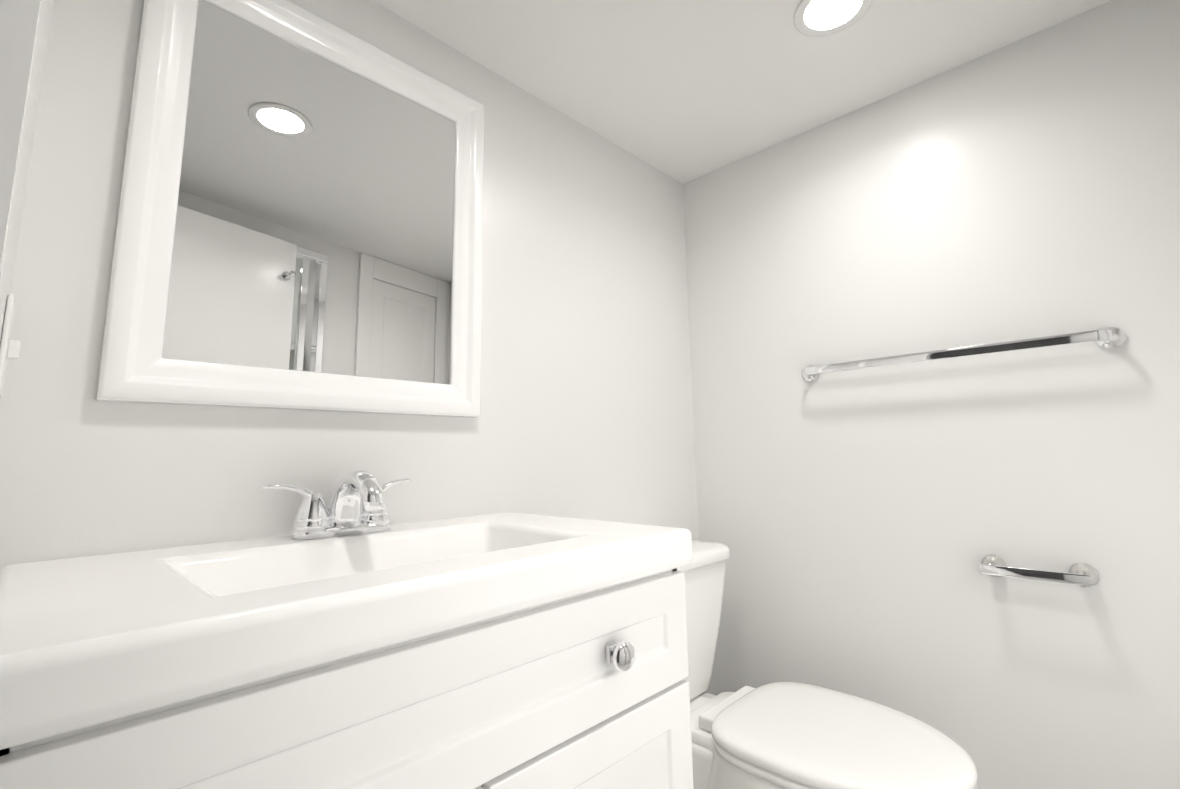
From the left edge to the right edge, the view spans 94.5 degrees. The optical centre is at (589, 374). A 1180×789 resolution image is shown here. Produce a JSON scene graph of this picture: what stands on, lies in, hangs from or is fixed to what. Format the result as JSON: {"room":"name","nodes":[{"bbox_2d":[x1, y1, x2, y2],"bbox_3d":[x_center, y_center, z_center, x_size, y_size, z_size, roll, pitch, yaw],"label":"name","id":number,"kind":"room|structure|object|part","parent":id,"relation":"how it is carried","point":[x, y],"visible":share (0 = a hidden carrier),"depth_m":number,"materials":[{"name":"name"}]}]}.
{"room":"bathroom","nodes":[
{"label":"bathroom","id":0,"kind":"room"},
{"bbox_2d":[0,0,53,343],"bbox_3d":[-0.663,0.101,0.522,0.360,1.939,0.100,-9,-12,43],"label":"door frame","id":1,"kind":"structure","parent":0,"point":[18,198],"depth_m":0.63,"materials":[{"name":"white paint"}]},
{"bbox_2d":[0,294,20,400],"bbox_3d":[-0.713,-0.031,0.671,0.072,0.123,0.016,-9,-12,43],"label":"light switch","id":2,"kind":"object","parent":1,"relation":"attached to","point":[9,349],"visible":1,"depth_m":0.65,"materials":[{"name":"white plastic"}]},
{"bbox_2d":[0,0,41,276],"bbox_3d":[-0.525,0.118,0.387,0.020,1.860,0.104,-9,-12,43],"label":"door","id":3,"kind":"structure","parent":1,"relation":"attached to","point":[19,20],"depth_m":0.47,"materials":[{"name":"white paint"}]},
{"bbox_2d":[0,0,705,691],"bbox_3d":[-0.344,0.194,1.173,0.100,1.939,2.086,-9,-12,43],"label":"wall","id":4,"kind":"structure","parent":0,"point":[586,412],"depth_m":1.12,"materials":[{"name":"white paint"}]},
{"bbox_2d":[96,0,483,417],"bbox_3d":[-0.470,-0.304,1.032,0.027,0.747,0.627,-9,-12,43],"label":"mirror","id":5,"kind":"object","parent":4,"relation":"attached to","point":[299,226],"visible":1,"depth_m":0.97,"materials":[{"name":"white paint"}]},
{"bbox_2d":[373,0,1111,183],"bbox_3d":[0.640,-0.978,0.362,2.900,0.100,2.086,-9,-12,43],"label":"ceiling","id":6,"kind":"structure","parent":0,"point":[683,91],"depth_m":1.33,"materials":[{"name":"white paint"}]},
{"bbox_2d":[794,0,872,36],"bbox_3d":[0.529,-0.797,1.189,0.160,0.006,0.160,-9,-12,43],"label":"recessed light","id":7,"kind":"object","parent":6,"relation":"in","point":[819,17],"visible":1,"depth_m":1.21,"materials":[{"name":"white paint"}]},
{"bbox_2d":[683,0,1179,788],"bbox_3d":[1.387,0.119,0.880,2.800,1.939,0.100,-9,-12,43],"label":"wall","id":8,"kind":"structure","parent":0,"point":[863,522],"depth_m":1.29,"materials":[{"name":"white paint"}]},
{"bbox_2d":[802,326,1126,381],"bbox_3d":[0.837,-0.042,1.327,0.674,0.048,0.062,-9,-12,43],"label":"towel rail","id":9,"kind":"object","parent":8,"relation":"attached to","point":[1110,337],"visible":1,"depth_m":1.23,"materials":[{"name":"silver metal"}]},
{"bbox_3d":[0.629,-0.003,1.560,0.048,0.048,0.014,-9,-12,43],"label":"post","id":10,"kind":"part","parent":9,"relation":"part of","materials":[{"name":"silver metal"}]},
{"bbox_3d":[1.077,-0.076,1.129,0.048,0.048,0.014,-9,-12,43],"label":"post","id":11,"kind":"part","parent":9,"relation":"part of","materials":[{"name":"silver metal"}]},
{"bbox_2d":[978,555,1098,586],"bbox_3d":[0.946,0.421,1.158,0.198,0.046,0.062,-9,-12,43],"label":"toilet paper holder","id":12,"kind":"object","parent":8,"relation":"attached to","point":[1083,574],"visible":1,"depth_m":1.13,"materials":[{"name":"silver metal"}]},
{"bbox_3d":[0.894,0.430,1.213,0.046,0.046,0.054,-9,-12,43],"label":"post","id":13,"kind":"part","parent":12,"relation":"part of","materials":[{"name":"silver metal"}]},
{"bbox_3d":[1.003,0.412,1.109,0.046,0.046,0.054,-9,-12,43],"label":"post","id":14,"kind":"part","parent":12,"relation":"part of","materials":[{"name":"silver metal"}]},
{"bbox_3d":[0.676,1.038,0.057,2.900,0.100,2.086,-9,-12,43],"label":"floor","id":15,"kind":"structure","parent":0,"visible":0},
{"bbox_2d":[0,469,693,788],"bbox_3d":[-0.271,0.617,0.728,0.514,0.966,0.800,-9,-12,43],"label":"bathroom vanity","id":16,"kind":"object","parent":15,"relation":"on","point":[350,636],"visible":1,"depth_m":0.57,"materials":[{"name":"white paint"}]},
{"bbox_2d":[261,469,411,539],"bbox_3d":[-0.383,0.209,0.891,0.164,0.106,0.254,-9,-12,43],"label":"faucet","id":17,"kind":"object","parent":16,"relation":"on","point":[357,508],"depth_m":0.88,"materials":[{"name":"silver metal"}]},
{"bbox_3d":[-0.119,0.369,0.617,0.018,0.162,0.777,-9,-12,43],"label":"drawer","id":18,"kind":"part","parent":16,"relation":"part of","materials":[{"name":"white paint"}]},
{"bbox_3d":[0.023,0.732,0.704,0.018,0.522,0.386,-9,-12,43],"label":"door","id":19,"kind":"part","parent":16,"relation":"part of","materials":[{"name":"white paint"}]},
{"bbox_3d":[0.032,0.389,0.761,0.010,0.022,0.022,-9,-12,43],"label":"knob plate","id":20,"kind":"part","parent":16,"relation":"part of","materials":[{"name":"silver metal"}]},
{"bbox_3d":[0.042,0.387,0.751,0.035,0.040,0.040,-9,-12,43],"label":"knob","id":21,"kind":"part","parent":16,"relation":"part of","materials":[{"name":"silver metal"}]},
{"bbox_2d":[677,540,977,788],"bbox_3d":[0.378,0.788,1.174,0.768,0.739,0.447,-9,-12,43],"label":"toilet","id":22,"kind":"object","parent":15,"relation":"on","point":[786,735],"visible":0.65,"depth_m":1.07,"materials":[{"name":"white ceramic"}]},
{"bbox_3d":[0.491,0.710,1.073,0.447,0.026,0.380,-9,-12,43],"label":"seat lid","id":23,"kind":"part","parent":22,"relation":"part of","materials":[{"name":"white plastic"}]}
]}

